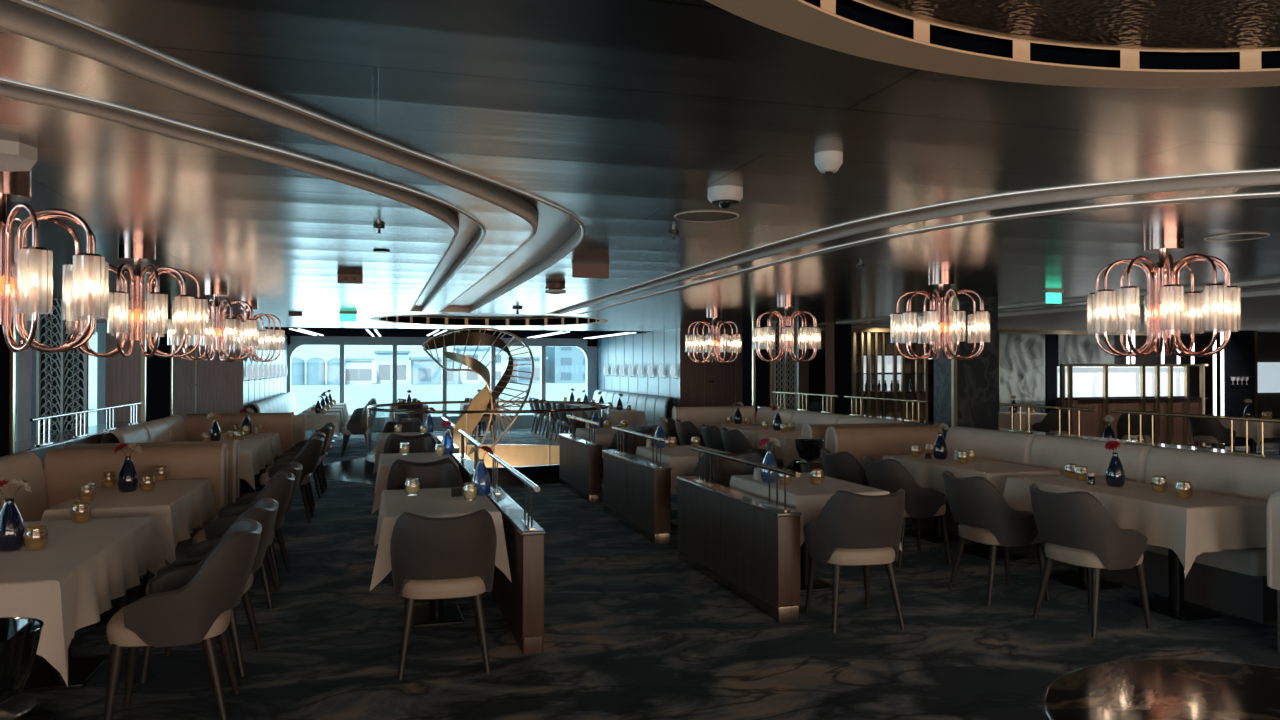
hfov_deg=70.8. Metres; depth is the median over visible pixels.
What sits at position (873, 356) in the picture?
shelving
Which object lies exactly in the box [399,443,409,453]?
tumbler
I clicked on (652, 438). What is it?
rail
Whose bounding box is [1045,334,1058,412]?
panel
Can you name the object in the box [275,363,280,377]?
wall sconce
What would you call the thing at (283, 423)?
divider
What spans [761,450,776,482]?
bud vase
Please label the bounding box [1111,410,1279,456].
rail
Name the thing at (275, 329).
ceiling
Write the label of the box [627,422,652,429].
seat cushion
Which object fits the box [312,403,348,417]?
tablecloth
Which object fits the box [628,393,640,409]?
cushion
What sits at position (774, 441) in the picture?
gerbera
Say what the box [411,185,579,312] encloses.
ceiling
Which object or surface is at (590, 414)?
tablecloth
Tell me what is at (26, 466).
banquette
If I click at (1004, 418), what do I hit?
tablecloth
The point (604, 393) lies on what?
cushion
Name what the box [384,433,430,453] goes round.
tub chair
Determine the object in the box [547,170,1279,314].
trim
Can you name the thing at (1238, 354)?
panel
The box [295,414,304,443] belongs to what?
divider
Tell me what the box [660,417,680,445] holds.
tub chair
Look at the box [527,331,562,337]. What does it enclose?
recessed light
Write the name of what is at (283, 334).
ceiling
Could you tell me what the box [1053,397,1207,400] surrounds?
countertop
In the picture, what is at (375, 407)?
tub chair
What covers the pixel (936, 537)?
dining table
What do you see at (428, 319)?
ring
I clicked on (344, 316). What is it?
exit sign
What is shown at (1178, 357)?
lamp
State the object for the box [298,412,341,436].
tablecloth
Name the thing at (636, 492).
partition
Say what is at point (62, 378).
screen
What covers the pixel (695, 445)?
tumbler
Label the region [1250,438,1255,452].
dining table
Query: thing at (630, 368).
wall sconce
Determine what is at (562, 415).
tub chair
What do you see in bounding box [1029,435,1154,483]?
cushion
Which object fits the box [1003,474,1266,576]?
tablecloth
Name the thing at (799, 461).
tray
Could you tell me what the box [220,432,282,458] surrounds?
tablecloth
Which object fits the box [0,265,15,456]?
column
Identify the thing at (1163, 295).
chandelier
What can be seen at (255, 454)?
tablecloth
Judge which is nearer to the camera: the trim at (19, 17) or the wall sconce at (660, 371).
the trim at (19, 17)
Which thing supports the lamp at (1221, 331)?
on the floor at (633, 631)
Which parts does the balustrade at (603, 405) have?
handrail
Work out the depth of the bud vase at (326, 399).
19.41 m
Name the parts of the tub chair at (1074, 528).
leg, leg, backrest, seat, leg, leg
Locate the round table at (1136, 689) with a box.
[1043,659,1279,719]
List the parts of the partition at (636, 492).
panel, panel, panel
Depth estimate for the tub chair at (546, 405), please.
19.94 m
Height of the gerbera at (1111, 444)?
0.120 m
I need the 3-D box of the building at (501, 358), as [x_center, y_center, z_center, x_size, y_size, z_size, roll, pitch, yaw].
[-46.043,1.549,260.811,14.200,10.200,15.600,0,0,-16]
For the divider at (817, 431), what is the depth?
9.68 m
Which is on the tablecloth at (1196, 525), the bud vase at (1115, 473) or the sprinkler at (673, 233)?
the bud vase at (1115, 473)
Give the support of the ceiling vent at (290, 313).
in the ceiling at (621, 117)
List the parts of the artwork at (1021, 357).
frame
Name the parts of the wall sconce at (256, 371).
lamp shade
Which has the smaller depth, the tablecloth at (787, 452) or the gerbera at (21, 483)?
the gerbera at (21, 483)
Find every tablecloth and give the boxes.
[0,516,165,686]
[41,479,217,562]
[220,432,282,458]
[220,439,273,490]
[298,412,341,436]
[302,409,344,427]
[308,406,346,421]
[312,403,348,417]
[370,487,511,590]
[372,432,437,474]
[372,452,458,513]
[388,404,428,420]
[458,403,500,420]
[568,404,590,406]
[575,427,636,456]
[580,406,623,417]
[597,409,647,427]
[635,445,727,493]
[701,423,772,433]
[729,473,902,551]
[738,429,801,468]
[882,454,1060,498]
[998,412,1046,429]
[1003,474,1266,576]
[1218,417,1279,446]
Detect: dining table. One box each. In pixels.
[16,642,105,719]
[86,570,155,627]
[239,479,255,496]
[412,599,463,627]
[473,422,486,436]
[671,519,677,527]
[793,460,799,472]
[800,541,831,592]
[912,516,1023,560]
[1049,548,1221,620]
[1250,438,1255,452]
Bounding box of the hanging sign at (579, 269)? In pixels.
[571,261,609,278]
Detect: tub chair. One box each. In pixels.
[103,518,261,719]
[140,498,278,682]
[193,471,294,608]
[210,462,302,585]
[259,436,323,523]
[265,431,325,512]
[285,425,331,498]
[295,423,335,491]
[341,410,376,456]
[343,407,376,451]
[344,404,374,448]
[345,403,375,445]
[346,401,376,442]
[347,400,376,440]
[348,399,376,437]
[383,421,422,432]
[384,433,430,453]
[385,436,436,453]
[387,458,452,489]
[390,462,463,489]
[390,509,496,679]
[396,398,418,418]
[397,401,423,422]
[464,397,485,432]
[472,408,495,439]
[528,397,554,433]
[532,398,558,434]
[538,399,565,437]
[543,400,570,439]
[550,403,562,443]
[556,403,570,433]
[565,404,572,422]
[571,406,589,418]
[572,417,606,475]
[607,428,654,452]
[628,431,677,495]
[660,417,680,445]
[675,419,705,446]
[687,449,751,481]
[701,424,725,451]
[712,451,763,486]
[720,427,766,458]
[803,489,904,633]
[820,448,869,486]
[863,455,950,567]
[942,470,1049,605]
[1029,484,1151,637]
[1032,410,1072,433]
[1116,413,1155,441]
[1187,443,1225,449]
[1188,413,1235,450]
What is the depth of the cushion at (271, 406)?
16.66 m
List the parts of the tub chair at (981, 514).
leg, backrest, leg, seat, leg, leg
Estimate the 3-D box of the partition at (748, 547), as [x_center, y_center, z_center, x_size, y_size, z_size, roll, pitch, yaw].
[0.672,1.326,6.682,0.172,0.692,1.992,0,0,-16]
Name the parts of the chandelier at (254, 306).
arm, arm, arm, arm, arm, arm, arm, arm, arm, arm, lamp shade, arm, arm, arm, arm, lamp shade, lamp shade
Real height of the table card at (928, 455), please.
0.055 m
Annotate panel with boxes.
[809,322,824,410]
[825,322,834,411]
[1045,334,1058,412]
[1114,335,1219,415]
[1219,330,1252,445]
[1257,332,1279,442]
[1258,362,1279,392]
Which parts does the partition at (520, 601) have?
panel, panel, panel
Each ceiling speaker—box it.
[674,210,738,221]
[1204,233,1269,240]
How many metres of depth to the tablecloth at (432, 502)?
5.43 m
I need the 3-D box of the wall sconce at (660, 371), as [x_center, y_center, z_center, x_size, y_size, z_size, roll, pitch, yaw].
[0.447,0.226,18.717,0.132,0.320,0.180,0,0,-16]
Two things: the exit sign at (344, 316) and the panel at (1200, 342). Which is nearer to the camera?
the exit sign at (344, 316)
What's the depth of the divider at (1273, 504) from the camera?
5.11 m
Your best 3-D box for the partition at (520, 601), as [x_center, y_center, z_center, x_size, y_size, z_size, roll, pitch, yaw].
[-0.904,1.322,6.114,0.137,0.692,2.152,0,0,-16]
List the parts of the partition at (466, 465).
panel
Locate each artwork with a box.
[998,334,1044,412]
[1059,334,1113,365]
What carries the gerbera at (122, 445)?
in the bud vase at (128, 480)
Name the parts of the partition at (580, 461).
panel, panel, panel, panel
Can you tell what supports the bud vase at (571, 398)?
on the tablecloth
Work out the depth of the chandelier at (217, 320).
8.56 m
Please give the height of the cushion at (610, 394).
0.630 m
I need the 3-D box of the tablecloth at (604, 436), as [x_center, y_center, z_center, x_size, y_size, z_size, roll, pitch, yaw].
[-0.388,1.160,12.178,0.854,0.410,1.354,0,0,-16]
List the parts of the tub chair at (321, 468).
backrest, leg, leg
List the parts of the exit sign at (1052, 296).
sign plate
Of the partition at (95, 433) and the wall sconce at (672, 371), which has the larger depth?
the wall sconce at (672, 371)
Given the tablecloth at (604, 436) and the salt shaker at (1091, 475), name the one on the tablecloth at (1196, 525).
the salt shaker at (1091, 475)
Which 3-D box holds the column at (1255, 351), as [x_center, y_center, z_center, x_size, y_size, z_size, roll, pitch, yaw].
[12.713,0.571,18.636,0.080,2.388,0.100,0,0,-16]
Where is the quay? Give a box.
[88,374,585,426]
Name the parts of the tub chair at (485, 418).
seat, backrest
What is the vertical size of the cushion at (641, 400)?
0.630 m
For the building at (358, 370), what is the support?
on the quay
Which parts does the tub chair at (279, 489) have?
seat, backrest, leg, leg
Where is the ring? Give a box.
[370,314,607,325]
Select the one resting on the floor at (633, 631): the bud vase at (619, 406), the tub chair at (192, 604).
the tub chair at (192, 604)
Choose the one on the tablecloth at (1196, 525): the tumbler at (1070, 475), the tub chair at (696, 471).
the tumbler at (1070, 475)
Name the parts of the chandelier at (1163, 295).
lamp shade, lamp shade, arm, arm, lamp shade, arm, arm, arm, arm, arm, arm, arm, arm, stem, arm, arm, lamp shade, arm, arm, lamp shade, arm, arm, arm, arm, arm, arm, lamp shade, lamp shade, lamp shade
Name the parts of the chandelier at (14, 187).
stem, arm, arm, arm, arm, lamp shade, bulb, lamp shade, arm, arm, arm, arm, arm, arm, lamp shade, bulb, lamp shade, bulb, lamp shade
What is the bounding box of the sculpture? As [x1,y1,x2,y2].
[422,327,533,453]
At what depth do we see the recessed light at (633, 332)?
21.19 m
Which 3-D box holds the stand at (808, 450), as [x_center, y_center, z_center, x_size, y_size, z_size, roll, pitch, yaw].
[1.676,1.239,8.886,0.300,0.900,0.300,0,0,-16]
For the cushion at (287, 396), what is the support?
on the banquette at (283, 403)
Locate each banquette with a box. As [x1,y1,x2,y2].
[0,451,46,521]
[44,443,227,577]
[101,415,187,442]
[247,392,311,439]
[593,390,674,430]
[672,406,754,432]
[755,406,903,473]
[913,426,1279,623]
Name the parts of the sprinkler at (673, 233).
plate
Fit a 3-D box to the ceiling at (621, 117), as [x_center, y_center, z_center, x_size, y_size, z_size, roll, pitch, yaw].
[3.891,-0.708,8.032,28.400,0.001,24.000,0,0,-16]
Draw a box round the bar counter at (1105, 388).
[1053,364,1207,446]
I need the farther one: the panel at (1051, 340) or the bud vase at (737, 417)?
the panel at (1051, 340)
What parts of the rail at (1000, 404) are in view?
post, foot plate, post, handrail, post, foot plate, post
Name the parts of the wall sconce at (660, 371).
lamp shade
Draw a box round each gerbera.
[0,479,9,498]
[10,478,31,498]
[114,443,128,455]
[127,443,141,455]
[213,412,221,417]
[441,421,451,426]
[468,446,480,458]
[481,445,493,457]
[757,438,769,449]
[770,438,780,448]
[930,423,940,431]
[940,423,948,432]
[1104,415,1114,423]
[1104,440,1120,452]
[1115,440,1124,452]
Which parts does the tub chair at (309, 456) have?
seat, backrest, leg, leg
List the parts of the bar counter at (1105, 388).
brass post, brass post, brass post, rail, brass post, brass post, brass post, brass post, brass post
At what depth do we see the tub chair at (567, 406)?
17.67 m
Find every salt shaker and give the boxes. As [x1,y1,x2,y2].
[254,427,258,433]
[646,439,650,446]
[754,467,760,479]
[954,450,959,459]
[1087,472,1094,484]
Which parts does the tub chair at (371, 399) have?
backrest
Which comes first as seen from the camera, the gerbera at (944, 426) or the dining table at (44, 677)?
the dining table at (44, 677)
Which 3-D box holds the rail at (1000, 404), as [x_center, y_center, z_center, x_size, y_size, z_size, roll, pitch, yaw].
[3.839,0.570,8.554,0.040,0.273,1.250,0,0,-16]
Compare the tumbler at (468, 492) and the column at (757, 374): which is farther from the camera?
the column at (757, 374)
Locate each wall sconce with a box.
[245,362,252,380]
[251,362,258,380]
[257,363,263,379]
[262,363,268,379]
[267,363,272,378]
[271,363,276,378]
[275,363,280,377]
[279,363,284,377]
[283,364,287,376]
[604,364,606,375]
[611,364,616,376]
[619,364,624,376]
[628,364,633,376]
[637,363,643,377]
[648,363,653,377]
[658,363,664,378]
[670,363,676,378]
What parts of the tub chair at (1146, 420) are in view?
seat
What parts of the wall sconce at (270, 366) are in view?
lamp shade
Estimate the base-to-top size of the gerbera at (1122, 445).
0.120 m
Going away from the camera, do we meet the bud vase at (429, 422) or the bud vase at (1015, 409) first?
the bud vase at (429, 422)
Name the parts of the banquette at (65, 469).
upholstered panel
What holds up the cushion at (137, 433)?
on the banquette at (173, 428)
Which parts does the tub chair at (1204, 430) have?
seat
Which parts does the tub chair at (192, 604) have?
leg, leg, seat, backrest, leg, leg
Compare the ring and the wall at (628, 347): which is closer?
the ring
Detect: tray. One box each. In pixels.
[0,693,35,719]
[796,460,822,463]
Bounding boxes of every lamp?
[1126,329,1129,363]
[1132,329,1134,363]
[1161,340,1163,363]
[1177,349,1179,363]
[1191,345,1193,363]
[1213,341,1216,414]
[1220,330,1223,415]
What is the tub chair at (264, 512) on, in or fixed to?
on the floor at (633, 631)
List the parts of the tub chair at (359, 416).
backrest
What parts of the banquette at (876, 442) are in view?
upholstered panel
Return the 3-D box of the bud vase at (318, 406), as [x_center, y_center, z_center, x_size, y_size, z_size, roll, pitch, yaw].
[-5.923,0.864,16.571,0.131,0.239,0.131,0,0,-16]
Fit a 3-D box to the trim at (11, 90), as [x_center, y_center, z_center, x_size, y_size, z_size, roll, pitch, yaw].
[-2.004,-0.744,6.644,2.252,0.068,11.857,0,0,-1]
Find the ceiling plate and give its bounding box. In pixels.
[373,250,389,252]
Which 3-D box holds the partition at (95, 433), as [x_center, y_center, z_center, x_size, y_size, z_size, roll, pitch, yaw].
[-5.406,1.197,8.563,0.390,0.980,3.960,0,0,-16]
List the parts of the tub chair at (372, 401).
backrest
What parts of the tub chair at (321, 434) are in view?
backrest, leg, leg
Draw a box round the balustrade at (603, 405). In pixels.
[367,400,609,464]
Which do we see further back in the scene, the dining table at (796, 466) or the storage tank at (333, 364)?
the storage tank at (333, 364)
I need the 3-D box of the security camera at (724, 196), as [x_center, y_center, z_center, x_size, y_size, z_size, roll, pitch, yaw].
[0.368,-0.696,3.888,0.152,0.087,0.152,0,0,-16]
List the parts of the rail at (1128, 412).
post, foot plate, handrail, post, post, foot plate, post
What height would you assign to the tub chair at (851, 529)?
0.877 m
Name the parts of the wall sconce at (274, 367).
lamp shade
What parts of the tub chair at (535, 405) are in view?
backrest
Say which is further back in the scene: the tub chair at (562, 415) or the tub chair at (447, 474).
the tub chair at (562, 415)
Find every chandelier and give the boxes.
[0,171,108,352]
[68,244,207,357]
[169,286,258,360]
[220,302,284,361]
[686,311,739,362]
[754,299,820,361]
[890,274,988,359]
[1089,233,1240,356]
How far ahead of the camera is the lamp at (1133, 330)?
17.76 m
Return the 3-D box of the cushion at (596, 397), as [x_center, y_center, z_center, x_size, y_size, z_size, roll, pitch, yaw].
[-1.057,1.098,23.507,0.225,0.630,0.689,0,0,-16]
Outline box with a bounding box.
[0,140,37,171]
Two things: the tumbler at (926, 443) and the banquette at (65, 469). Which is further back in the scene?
the tumbler at (926, 443)
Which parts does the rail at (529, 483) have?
post, post, foot plate, post, handrail, post, post, foot plate, post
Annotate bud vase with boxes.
[0,498,24,551]
[117,456,138,491]
[209,420,220,440]
[241,415,251,433]
[315,400,321,413]
[320,398,325,409]
[324,395,329,406]
[328,393,332,403]
[406,394,411,401]
[424,414,433,432]
[441,430,453,454]
[471,459,490,495]
[569,392,573,400]
[583,394,587,401]
[591,411,599,428]
[616,398,622,409]
[654,425,665,447]
[734,408,741,423]
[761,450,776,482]
[773,413,782,430]
[933,433,947,458]
[1010,400,1017,412]
[1102,424,1114,438]
[1105,453,1125,486]
[1243,404,1252,417]
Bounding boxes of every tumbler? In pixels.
[23,525,47,550]
[70,502,90,522]
[77,483,95,501]
[101,471,116,487]
[139,475,155,491]
[153,466,167,480]
[201,432,210,440]
[234,431,243,439]
[394,424,401,432]
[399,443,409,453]
[405,478,419,495]
[420,425,427,433]
[435,444,444,455]
[463,482,477,499]
[668,437,676,447]
[691,436,699,446]
[778,469,791,484]
[810,469,823,484]
[910,445,920,456]
[924,443,933,454]
[957,451,968,463]
[964,449,975,461]
[1064,463,1078,477]
[1074,466,1088,480]
[1151,476,1167,492]
[1175,481,1192,498]
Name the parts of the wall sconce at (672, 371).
lamp shade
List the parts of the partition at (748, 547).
panel, panel, panel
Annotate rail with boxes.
[30,402,141,445]
[442,417,455,447]
[459,429,481,470]
[488,453,539,529]
[566,415,598,443]
[612,426,668,467]
[690,446,799,511]
[772,391,837,412]
[844,396,928,421]
[999,403,1094,437]
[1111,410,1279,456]
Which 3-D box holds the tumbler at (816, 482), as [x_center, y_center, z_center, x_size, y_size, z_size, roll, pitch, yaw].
[1.289,0.850,6.555,0.100,0.106,0.100,0,-1,33]
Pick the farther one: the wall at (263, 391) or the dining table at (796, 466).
the wall at (263, 391)
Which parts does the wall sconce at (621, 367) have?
lamp shade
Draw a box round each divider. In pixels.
[65,439,239,504]
[186,412,294,488]
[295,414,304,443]
[802,423,915,475]
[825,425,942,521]
[1267,490,1279,651]
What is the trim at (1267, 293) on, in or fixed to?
attached to the ceiling at (621, 117)
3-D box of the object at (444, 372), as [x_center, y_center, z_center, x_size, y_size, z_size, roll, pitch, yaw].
[-5.068,0.551,23.299,0.110,1.900,0.230,0,0,-16]
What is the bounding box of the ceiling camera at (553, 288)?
[545,283,565,294]
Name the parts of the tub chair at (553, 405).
backrest, leg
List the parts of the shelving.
backlit panel, shelf, backlit panel, backlit panel, shelf, shelf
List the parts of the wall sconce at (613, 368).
lamp shade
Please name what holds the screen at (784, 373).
on the floor at (633, 631)
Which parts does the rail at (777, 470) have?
post, foot plate, post, handrail, post, post, foot plate, post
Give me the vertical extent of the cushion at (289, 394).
0.630 m
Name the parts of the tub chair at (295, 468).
seat, backrest, leg, leg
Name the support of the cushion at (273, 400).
on the banquette at (283, 403)
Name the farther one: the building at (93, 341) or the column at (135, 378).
the building at (93, 341)
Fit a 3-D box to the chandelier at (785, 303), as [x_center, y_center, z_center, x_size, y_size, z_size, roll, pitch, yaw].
[1.683,-0.335,10.330,0.782,0.710,0.782,0,-1,-36]
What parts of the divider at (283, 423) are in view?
upholstered panel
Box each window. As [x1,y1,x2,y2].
[15,323,105,441]
[287,336,596,431]
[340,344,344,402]
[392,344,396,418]
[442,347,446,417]
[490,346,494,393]
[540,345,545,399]
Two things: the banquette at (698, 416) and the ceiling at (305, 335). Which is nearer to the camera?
the banquette at (698, 416)
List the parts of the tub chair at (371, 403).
backrest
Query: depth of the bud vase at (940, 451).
8.33 m
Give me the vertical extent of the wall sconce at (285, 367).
0.320 m
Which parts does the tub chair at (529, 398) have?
backrest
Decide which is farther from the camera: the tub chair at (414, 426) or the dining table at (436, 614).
the tub chair at (414, 426)
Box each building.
[89,332,96,385]
[345,358,373,383]
[374,351,410,383]
[409,357,457,384]
[454,347,506,382]
[508,357,547,383]
[546,347,585,382]
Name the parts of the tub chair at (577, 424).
backrest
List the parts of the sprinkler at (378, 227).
plate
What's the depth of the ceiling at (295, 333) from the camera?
21.05 m
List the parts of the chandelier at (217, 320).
lamp shade, lamp shade, arm, arm, arm, arm, lamp shade, arm, arm, lamp shade, arm, arm, stem, arm, arm, lamp shade, lamp shade, arm, arm, arm, arm, arm, arm, lamp shade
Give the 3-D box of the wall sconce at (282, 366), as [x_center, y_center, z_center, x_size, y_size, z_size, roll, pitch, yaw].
[-8.066,0.237,20.255,0.132,0.320,0.180,0,0,-16]
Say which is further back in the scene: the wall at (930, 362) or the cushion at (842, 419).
the wall at (930, 362)
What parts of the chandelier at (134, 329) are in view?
lamp shade, lamp shade, arm, arm, arm, arm, arm, arm, lamp shade, lamp shade, arm, arm, arm, arm, stem, arm, arm, arm, arm, lamp shade, lamp shade, arm, arm, arm, arm, arm, arm, lamp shade, lamp shade, lamp shade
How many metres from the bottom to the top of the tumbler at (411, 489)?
0.106 m
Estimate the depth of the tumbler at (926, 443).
8.73 m
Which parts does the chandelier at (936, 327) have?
lamp shade, lamp shade, arm, arm, arm, arm, arm, arm, lamp shade, arm, arm, arm, arm, lamp shade, stem, arm, arm, arm, lamp shade, arm, arm, arm, arm, arm, arm, lamp shade, lamp shade, lamp shade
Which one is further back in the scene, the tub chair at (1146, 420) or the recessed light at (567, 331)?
the recessed light at (567, 331)
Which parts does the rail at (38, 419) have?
post, foot plate, post, post, post, handrail, post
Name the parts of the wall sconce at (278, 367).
lamp shade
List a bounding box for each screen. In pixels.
[36,299,88,436]
[773,321,796,407]
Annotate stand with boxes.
[0,617,43,719]
[795,439,824,472]
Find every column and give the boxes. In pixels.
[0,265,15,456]
[18,307,35,440]
[105,301,172,422]
[742,321,772,417]
[797,322,808,408]
[934,296,997,439]
[1253,331,1257,444]
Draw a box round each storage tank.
[291,357,304,384]
[306,357,325,384]
[327,357,345,384]
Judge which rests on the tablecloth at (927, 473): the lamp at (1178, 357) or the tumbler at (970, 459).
the tumbler at (970, 459)
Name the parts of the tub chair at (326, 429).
backrest, leg, leg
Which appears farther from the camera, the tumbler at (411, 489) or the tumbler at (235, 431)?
the tumbler at (235, 431)
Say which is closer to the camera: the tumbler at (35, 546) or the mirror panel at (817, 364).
the tumbler at (35, 546)
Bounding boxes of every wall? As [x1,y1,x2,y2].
[244,325,286,412]
[597,328,677,406]
[928,334,933,420]
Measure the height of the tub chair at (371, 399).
0.877 m
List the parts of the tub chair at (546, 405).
backrest, leg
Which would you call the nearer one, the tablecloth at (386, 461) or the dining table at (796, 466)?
the tablecloth at (386, 461)
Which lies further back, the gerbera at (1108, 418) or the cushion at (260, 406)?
the cushion at (260, 406)
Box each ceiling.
[0,0,1279,330]
[264,327,652,331]
[266,328,646,332]
[275,329,639,333]
[276,331,596,334]
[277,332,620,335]
[281,333,594,336]
[283,334,606,337]
[285,330,630,334]
[286,335,598,338]
[290,330,635,333]
[295,333,615,336]
[305,335,580,337]
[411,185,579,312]
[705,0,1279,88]
[875,296,1279,331]
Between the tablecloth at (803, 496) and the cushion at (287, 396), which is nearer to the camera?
the tablecloth at (803, 496)
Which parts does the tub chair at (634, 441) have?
backrest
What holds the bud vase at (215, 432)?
on the tablecloth at (255, 454)
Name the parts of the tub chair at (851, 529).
leg, leg, backrest, seat, leg, leg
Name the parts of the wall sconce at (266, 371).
lamp shade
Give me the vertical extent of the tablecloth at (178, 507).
0.410 m
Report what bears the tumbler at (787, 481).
on the tablecloth at (803, 496)
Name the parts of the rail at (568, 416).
handrail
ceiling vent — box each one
[289,312,302,315]
[337,274,362,283]
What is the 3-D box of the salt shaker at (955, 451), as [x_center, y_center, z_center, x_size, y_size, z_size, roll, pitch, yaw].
[2.910,0.874,8.273,0.052,0.088,0.051,0,0,-16]
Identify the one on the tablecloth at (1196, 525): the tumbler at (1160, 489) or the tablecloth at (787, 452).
the tumbler at (1160, 489)
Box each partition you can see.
[15,422,142,468]
[437,436,458,457]
[452,454,473,486]
[487,484,545,653]
[559,434,601,501]
[603,449,671,543]
[677,476,801,621]
[757,406,933,425]
[963,426,1279,458]
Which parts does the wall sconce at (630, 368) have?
lamp shade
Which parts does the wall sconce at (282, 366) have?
lamp shade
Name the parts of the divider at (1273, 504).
upholstered panel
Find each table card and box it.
[451,488,462,496]
[924,453,931,458]
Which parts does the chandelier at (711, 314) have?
lamp shade, lamp shade, arm, arm, arm, arm, arm, arm, lamp shade, arm, arm, arm, arm, lamp shade, arm, arm, lamp shade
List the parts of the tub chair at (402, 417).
seat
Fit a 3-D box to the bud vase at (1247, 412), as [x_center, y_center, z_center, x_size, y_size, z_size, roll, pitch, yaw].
[10.018,0.850,14.828,0.131,0.239,0.131,0,0,-16]
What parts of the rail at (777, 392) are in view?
handrail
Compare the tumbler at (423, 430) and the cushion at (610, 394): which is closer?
the tumbler at (423, 430)
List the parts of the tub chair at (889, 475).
leg, backrest, leg, seat, leg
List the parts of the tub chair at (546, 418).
backrest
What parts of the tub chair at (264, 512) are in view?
leg, leg, seat, backrest, leg, leg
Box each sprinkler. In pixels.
[373,225,384,233]
[512,307,522,314]
[668,231,678,239]
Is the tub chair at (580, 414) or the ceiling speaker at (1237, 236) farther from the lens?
the tub chair at (580, 414)
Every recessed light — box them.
[289,328,316,335]
[298,329,323,335]
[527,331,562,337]
[533,331,569,337]
[583,332,628,338]
[589,332,635,338]
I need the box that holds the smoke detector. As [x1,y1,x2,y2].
[815,150,842,173]
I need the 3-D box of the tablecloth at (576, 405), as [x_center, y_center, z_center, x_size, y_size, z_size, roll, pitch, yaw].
[-1.252,1.226,20.706,0.854,0.410,1.204,0,0,-16]
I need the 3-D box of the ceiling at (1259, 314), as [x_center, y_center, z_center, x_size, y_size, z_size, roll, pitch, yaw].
[12.306,-0.689,8.945,11.140,0.018,20.200,0,0,-16]
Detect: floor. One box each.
[21,428,1279,719]
[323,458,602,485]
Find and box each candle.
[401,446,407,452]
[407,483,417,492]
[421,427,426,432]
[436,447,443,453]
[465,487,475,497]
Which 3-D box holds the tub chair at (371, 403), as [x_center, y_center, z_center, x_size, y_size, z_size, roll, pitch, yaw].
[-5.737,1.329,18.504,0.641,0.877,0.577,0,0,-16]
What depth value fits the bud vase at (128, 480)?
6.16 m
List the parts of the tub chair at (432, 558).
leg, backrest, seat, leg, leg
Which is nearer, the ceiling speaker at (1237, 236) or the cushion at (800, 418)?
the ceiling speaker at (1237, 236)
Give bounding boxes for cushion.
[101,424,148,442]
[137,419,169,441]
[160,415,187,441]
[247,402,264,412]
[252,400,269,412]
[257,399,273,412]
[268,398,277,412]
[271,397,281,412]
[275,396,284,412]
[278,395,287,412]
[281,394,290,412]
[285,393,293,412]
[288,392,295,414]
[593,390,603,402]
[599,390,608,402]
[606,391,615,405]
[613,392,624,406]
[621,393,632,408]
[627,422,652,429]
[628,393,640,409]
[636,394,649,412]
[636,424,658,430]
[645,395,659,423]
[655,396,674,424]
[755,406,798,429]
[792,410,842,431]
[838,415,903,423]
[945,426,1038,465]
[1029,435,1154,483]
[1145,447,1279,501]
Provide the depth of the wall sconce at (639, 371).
20.18 m
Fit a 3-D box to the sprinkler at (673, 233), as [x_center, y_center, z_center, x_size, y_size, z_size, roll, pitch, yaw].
[0.191,-0.708,5.128,0.060,0.045,0.060,0,0,-16]
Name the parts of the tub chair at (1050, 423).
seat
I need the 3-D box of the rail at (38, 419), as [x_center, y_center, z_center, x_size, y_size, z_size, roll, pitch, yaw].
[-5.311,0.593,8.794,0.040,0.231,3.480,0,0,-16]
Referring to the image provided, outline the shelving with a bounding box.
[851,332,933,420]
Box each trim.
[0,0,584,312]
[0,79,485,311]
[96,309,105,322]
[365,444,558,479]
[370,445,558,466]
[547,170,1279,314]
[576,193,1279,314]
[836,279,1279,323]
[851,289,1279,328]
[851,328,1218,335]
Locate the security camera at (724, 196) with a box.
[708,185,742,208]
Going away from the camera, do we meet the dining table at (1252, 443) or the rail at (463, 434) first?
the rail at (463, 434)
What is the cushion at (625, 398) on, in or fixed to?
on the banquette at (654, 407)
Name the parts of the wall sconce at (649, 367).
lamp shade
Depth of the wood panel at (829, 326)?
15.45 m
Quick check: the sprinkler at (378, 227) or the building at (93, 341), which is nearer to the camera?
the sprinkler at (378, 227)
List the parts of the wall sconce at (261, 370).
lamp shade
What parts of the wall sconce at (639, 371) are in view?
lamp shade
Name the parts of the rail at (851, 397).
handrail, post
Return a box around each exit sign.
[339,312,356,321]
[1044,289,1063,303]
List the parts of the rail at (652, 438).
handrail, post, post, foot plate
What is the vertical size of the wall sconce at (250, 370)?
0.320 m
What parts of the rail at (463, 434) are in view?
handrail, post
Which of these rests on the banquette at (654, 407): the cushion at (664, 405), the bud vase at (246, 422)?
the cushion at (664, 405)
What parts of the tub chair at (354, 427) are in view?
leg, seat, backrest, leg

